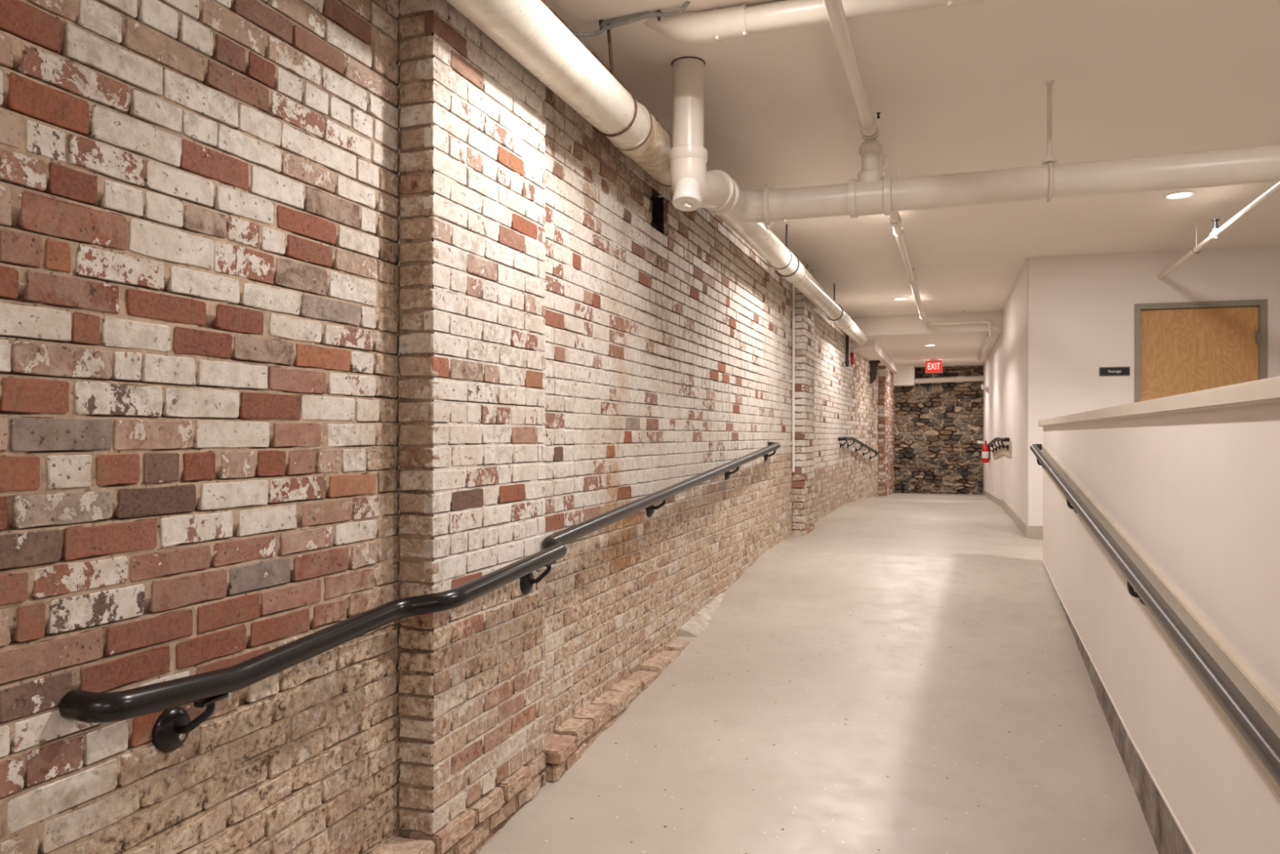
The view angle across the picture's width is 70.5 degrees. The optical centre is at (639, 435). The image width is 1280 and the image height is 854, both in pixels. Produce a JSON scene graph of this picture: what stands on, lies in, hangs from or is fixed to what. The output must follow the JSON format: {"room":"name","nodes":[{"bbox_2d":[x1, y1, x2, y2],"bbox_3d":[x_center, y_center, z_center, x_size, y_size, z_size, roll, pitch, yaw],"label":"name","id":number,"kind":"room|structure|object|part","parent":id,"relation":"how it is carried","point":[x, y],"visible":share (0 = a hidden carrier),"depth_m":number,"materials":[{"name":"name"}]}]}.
{"room":"underground passage","nodes":[
{"label":"underground passage","id":0,"kind":"room"},
{"bbox_2d":[0,0,894,853],"bbox_3d":[1.484,0.012,8.592,0.402,3.426,22.600,0,0,19],"label":"wall","id":1,"kind":"structure","parent":0,"point":[208,309],"depth_m":2.48,"materials":[{"name":"brick"}]},
{"bbox_2d":[58,441,780,752],"bbox_3d":[0.091,0.365,4.705,0.239,0.618,6.472,0,0,19],"label":"handrail","id":2,"kind":"object","parent":1,"relation":"attached to","point":[172,727],"visible":1,"depth_m":2.17,"materials":[{"name":"black metal"}]},
{"bbox_2d":[650,187,663,235],"bbox_3d":[-0.039,-1.208,4.951,0.294,0.215,0.190,0,0,19],"label":"hole","id":3,"kind":"object","parent":1,"relation":"attached to","point":[657,223],"depth_m":5.00,"materials":[{"name":"black"}]},
{"bbox_2d":[679,591,725,636],"bbox_3d":[0.446,1.131,5.714,0.126,0.122,1.000,0,0,19],"label":"trim","id":4,"kind":"structure","parent":1,"relation":"attached to","point":[699,622],"depth_m":5.50,"materials":[{"name":"beige stone"}]},
{"bbox_2d":[790,284,795,471],"bbox_3d":[1.487,-0.672,8.793,0.040,2.055,0.060,0,0,19],"label":"conduit","id":5,"kind":"object","parent":1,"relation":"attached to","point":[793,308],"visible":0.93,"depth_m":8.78,"materials":[{"name":"metal"}]},
{"bbox_2d":[844,333,848,366],"bbox_3d":[2.945,-1.337,12.870,0.060,0.725,0.080,0,0,19],"label":"conduit","id":6,"kind":"object","parent":1,"relation":"attached to","point":[846,362],"visible":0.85,"depth_m":12.85,"materials":[{"name":"metal"}]},
{"bbox_2d":[850,352,855,364],"bbox_3d":[3.167,-1.140,13.438,0.066,0.170,0.140,0,0,19],"label":"fire alarm","id":7,"kind":"object","parent":1,"relation":"attached to","point":[852,354],"visible":1,"depth_m":13.38,"materials":[{"name":"red plastic"}]},
{"bbox_2d":[837,436,879,459],"bbox_3d":[3.376,0.219,13.879,0.145,0.396,3.880,0,0,21],"label":"handrail","id":8,"kind":"object","parent":1,"relation":"attached to","point":[842,438],"visible":1,"depth_m":13.41,"materials":[{"name":"black metal"}]},
{"bbox_2d":[871,360,880,383],"bbox_3d":[4.046,-1.085,15.536,0.148,0.387,0.200,0,0,19],"label":"bracket","id":9,"kind":"object","parent":1,"relation":"attached to","point":[874,364],"visible":1,"depth_m":15.47,"materials":[{"name":"brown metal"}]},
{"bbox_2d":[853,339,915,386],"bbox_3d":[4.492,-1.236,16.386,0.690,0.403,6.000,0,0,19],"label":"duct","id":10,"kind":"object","parent":1,"relation":"attached to","point":[871,350],"depth_m":16.34,"materials":[{"name":"paint"}]},
{"bbox_2d":[477,493,1158,853],"bbox_3d":[4.564,1.468,7.620,6.820,0.985,22.800,0,0,19],"label":"floor","id":11,"kind":"structure","parent":0,"point":[903,673],"depth_m":3.99,"materials":[{"name":"beige concrete"}]},
{"bbox_2d":[545,0,1279,317],"bbox_3d":[3.383,-1.770,4.367,7.100,0.150,16.080,0,0,19],"label":"ceiling","id":12,"kind":"structure","parent":0,"point":[962,89],"depth_m":4.74,"materials":[{"name":"paint"}]},
{"bbox_2d":[591,23,637,137],"bbox_3d":[-0.121,-1.475,3.746,0.217,0.464,0.085,0,0,19],"label":"hanger","id":13,"kind":"object","parent":12,"relation":"hanging from","point":[609,39],"visible":0.53,"depth_m":3.74,"materials":[{"name":"metal"}]},
{"bbox_3d":[-0.123,-1.592,3.741,0.015,0.229,0.074,0,0,19],"label":"rod","id":14,"kind":"part","parent":13,"relation":"part of","materials":[{"name":"metal"}]},
{"bbox_2d":[445,0,867,345],"bbox_3d":[0.513,-1.356,5.484,0.261,0.223,15.890,0,0,19],"label":"pipe","id":15,"kind":"object","parent":13,"relation":"hanging from","point":[528,31],"visible":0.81,"depth_m":3.44,"materials":[{"name":"paint"}]},
{"bbox_2d":[545,0,689,36],"bbox_3d":[-0.120,-1.667,3.610,0.604,0.075,0.253,0,0,-9],"label":"cable","id":16,"kind":"object","parent":12,"relation":"attached to","point":[658,13],"visible":0.91,"depth_m":3.65,"materials":[{"name":"metal"}]},
{"bbox_3d":[-0.060,-1.688,3.659,0.214,0.031,0.019,0,0,23],"label":"cord","id":17,"kind":"part","parent":16,"relation":"part of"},
{"bbox_2d":[774,224,799,276],"bbox_3d":[1.178,-1.489,7.269,0.205,0.432,0.036,0,0,19],"label":"hanger","id":18,"kind":"object","parent":12,"relation":"hanging from","point":[786,224],"visible":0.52,"depth_m":7.26,"materials":[{"name":"metal"}]},
{"bbox_3d":[1.178,-1.601,7.269,0.015,0.208,0.014,0,0,19],"label":"rod","id":19,"kind":"part","parent":18,"relation":"part of","materials":[{"name":"metal"}]},
{"bbox_2d":[644,0,984,44],"bbox_3d":[3.060,-1.684,2.661,6.482,0.244,0.133,0,0,19],"label":"pipe","id":20,"kind":"object","parent":12,"relation":"attached to","point":[741,21],"visible":0.96,"depth_m":3.52,"materials":[{"name":"paint"}]},
{"bbox_2d":[826,283,843,320],"bbox_3d":[2.170,-1.492,10.100,0.193,0.426,0.036,0,0,19],"label":"hanger","id":21,"kind":"object","parent":12,"relation":"hanging from","point":[833,283],"visible":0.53,"depth_m":10.09,"materials":[{"name":"metal"}]},
{"bbox_3d":[2.170,-1.598,10.100,0.015,0.214,0.014,0,0,19],"label":"rod","id":22,"kind":"part","parent":21,"relation":"part of","materials":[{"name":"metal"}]},
{"bbox_2d":[893,211,903,236],"bbox_3d":[1.954,-1.603,6.839,0.078,0.204,0.008,0,0,19],"label":"hanger","id":23,"kind":"object","parent":12,"relation":"hanging from","point":[898,211],"visible":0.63,"depth_m":6.83,"materials":[{"name":"paint"}]},
{"bbox_2d":[822,0,991,361],"bbox_3d":[2.446,-1.479,6.996,0.909,0.340,20.022,0,0,19],"label":"pipe","id":24,"kind":"object","parent":23,"relation":"hanging from","point":[835,11],"visible":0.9,"depth_m":4.18,"materials":[{"name":"paint"}]},
{"bbox_2d":[892,297,909,300],"bbox_3d":[3.228,-1.692,11.203,0.196,0.014,0.196,0,0,19],"label":"recessed light","id":25,"kind":"object","parent":12,"relation":"in","point":[897,298],"visible":1,"depth_m":11.19,"materials":[{"name":"white plastic"}]},
{"bbox_2d":[668,56,1279,230],"bbox_3d":[3.329,-1.365,3.448,6.494,0.699,0.998,0,0,19],"label":"drain pipe","id":26,"kind":"object","parent":12,"relation":"attached to","point":[693,188],"visible":0.89,"depth_m":4.27,"materials":[{"name":"paint"}]},
{"bbox_2d":[1041,80,1057,202],"bbox_3d":[1.966,-1.412,4.344,0.068,0.586,0.191,0,0,19],"label":"hanger","id":27,"kind":"object","parent":12,"relation":"hanging from","point":[1049,159],"visible":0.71,"depth_m":4.33,"materials":[{"name":"paint"}]},
{"bbox_3d":[1.966,-1.515,4.344,0.048,0.380,0.047,0,0,19],"label":"rod","id":28,"kind":"part","parent":27,"relation":"part of","materials":[{"name":"paint"}]},
{"bbox_2d":[1163,191,1195,199],"bbox_3d":[3.796,-1.692,6.368,0.196,0.014,0.196,0,0,19],"label":"recessed light","id":29,"kind":"object","parent":12,"relation":"in","point":[1180,194],"visible":1,"depth_m":6.36,"materials":[{"name":"white plastic"}]},
{"bbox_2d":[1191,219,1200,253],"bbox_3d":[4.370,-1.565,7.105,0.062,0.279,0.008,0,0,19],"label":"hanger","id":30,"kind":"object","parent":12,"relation":"hanging from","point":[1196,220],"visible":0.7,"depth_m":7.10,"materials":[{"name":"paint"}]},
{"bbox_3d":[4.370,-1.593,7.105,0.007,0.223,0.007,0,0,-3],"label":"rod","id":31,"kind":"part","parent":30,"relation":"part of","materials":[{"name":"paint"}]},
{"bbox_2d":[1157,181,1279,280],"bbox_3d":[2.816,-1.497,2.669,0.068,0.148,12.100,0,0,19],"label":"pipe","id":32,"kind":"object","parent":30,"relation":"hanging from","point":[1216,233],"visible":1,"depth_m":6.40,"materials":[{"name":"metal"}]},
{"bbox_3d":[4.796,-1.457,8.323,0.068,0.068,0.030,0,0,19],"label":"wall plate","id":33,"kind":"part","parent":32,"relation":"part of","materials":[{"name":"paint"}]},
{"bbox_2d":[848,311,1002,367],"bbox_3d":[5.020,-1.637,15.926,2.550,0.417,6.820,0,0,19],"label":"ceiling","id":34,"kind":"structure","parent":0,"point":[903,338],"depth_m":13.21,"materials":[{"name":"paint"}]},
{"bbox_2d":[924,344,937,346],"bbox_3d":[4.585,-1.425,14.287,0.196,0.014,0.196,0,0,19],"label":"recessed light","id":35,"kind":"object","parent":34,"relation":"in","point":[924,344],"visible":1,"depth_m":14.26,"materials":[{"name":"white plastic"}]},
{"bbox_2d":[925,359,942,373],"bbox_3d":[5.499,-1.302,16.931,0.304,0.261,0.046,0,0,19],"label":"exit sign","id":36,"kind":"object","parent":34,"relation":"hanging from","point":[933,366],"visible":1,"depth_m":16.91,"materials":[{"name":"red plastic"}]},
{"bbox_2d":[893,365,983,494],"bbox_3d":[6.211,-0.078,18.860,1.859,2.706,0.086,0,0,19],"label":"wall","id":37,"kind":"structure","parent":0,"point":[938,428],"depth_m":18.85,"materials":[{"name":"stone"}]},
{"bbox_2d":[983,262,1030,522],"bbox_3d":[5.495,-0.160,13.657,0.200,3.070,10.691,0,0,19],"label":"wall","id":38,"kind":"structure","parent":0,"point":[1004,368],"depth_m":10.90,"materials":[{"name":"white paint"}]},
{"bbox_2d":[914,375,983,383],"bbox_3d":[6.364,-1.147,18.645,1.373,0.149,0.136,0,0,19],"label":"pipe","id":39,"kind":"object","parent":38,"relation":"attached to","point":[960,379],"visible":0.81,"depth_m":18.59,"materials":[{"name":"paint"}]},
{"bbox_2d":[977,440,990,462],"bbox_3d":[5.997,0.281,15.786,0.210,0.388,0.161,0,0,19],"label":"fire extinguisher","id":40,"kind":"object","parent":38,"relation":"attached to","point":[985,451],"visible":0.95,"depth_m":15.75,"materials":[{"name":"red metal"}]},
{"bbox_2d":[981,384,988,392],"bbox_3d":[6.266,-0.855,16.443,0.125,0.139,0.280,0,0,19],"label":"emergency light","id":41,"kind":"object","parent":38,"relation":"attached to","point":[983,386],"visible":1,"depth_m":16.33,"materials":[{"name":"white plastic"}]},
{"bbox_2d":[986,437,1011,457],"bbox_3d":[4.960,0.194,12.566,0.115,0.336,4.000,0,0,19],"label":"handrail","id":42,"kind":"object","parent":38,"relation":"attached to","point":[1004,446],"visible":1,"depth_m":11.79,"materials":[{"name":"black metal"}]},
{"bbox_3d":[4.950,0.104,12.558,0.109,0.156,3.963,0,0,19],"label":"rail","id":43,"kind":"part","parent":42,"relation":"part of","materials":[{"name":"black metal"}]},
{"bbox_2d":[982,489,1043,537],"bbox_3d":[7.534,1.038,12.856,4.724,0.356,10.553,0,0,19],"label":"baseboard","id":44,"kind":"structure","parent":38,"relation":"attached to","point":[1029,531],"depth_m":9.42,"materials":[{"name":"paint"}]},
{"bbox_2d":[1025,245,1279,525],"bbox_3d":[5.978,-0.350,8.072,4.700,2.690,0.140,0,0,15],"label":"wall","id":45,"kind":"structure","parent":0,"point":[1079,308],"depth_m":8.46,"materials":[{"name":"white paint"}]},
{"bbox_2d":[1098,366,1129,376],"bbox_3d":[4.417,-0.595,8.421,0.260,0.084,0.011,0,0,15],"label":"door sign","id":46,"kind":"object","parent":45,"relation":"attached to","point":[1114,371],"visible":1,"depth_m":8.42,"materials":[{"name":"black plastic"}]},
{"bbox_2d":[1133,299,1266,402],"bbox_3d":[5.106,-0.120,8.285,1.070,2.190,0.149,0,0,15],"label":"door","id":47,"kind":"structure","parent":45,"relation":"in","point":[1180,348],"depth_m":8.27,"materials":[{"name":"brown wood"}]},
{"bbox_2d":[1042,402,1279,853],"bbox_3d":[1.466,0.557,2.093,0.136,1.255,10.320,0,0,19],"label":"wall partition","id":48,"kind":"structure","parent":0,"point":[1197,492],"depth_m":2.64,"materials":[{"name":"white paint"}]},
{"bbox_2d":[1050,579,1192,853],"bbox_3d":[1.384,1.473,2.058,0.019,0.999,10.200,0,0,19],"label":"trim","id":49,"kind":"structure","parent":48,"relation":"attached to","point":[1167,837],"depth_m":3.30,"materials":[{"name":"rubber"}]},
{"bbox_2d":[1030,444,1279,797],"bbox_3d":[1.604,0.543,2.827,0.100,0.955,8.802,0,0,19],"label":"handrail","id":50,"kind":"object","parent":48,"relation":"attached to","point":[1246,705],"visible":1,"depth_m":2.36,"materials":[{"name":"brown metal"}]},
{"bbox_2d":[1037,376,1279,426],"bbox_3d":[1.474,-0.092,2.108,0.200,0.049,10.354,0,0,19],"label":"trim","id":51,"kind":"structure","parent":48,"relation":"on","point":[1264,391],"depth_m":2.43,"materials":[{"name":"paint"}]}
]}

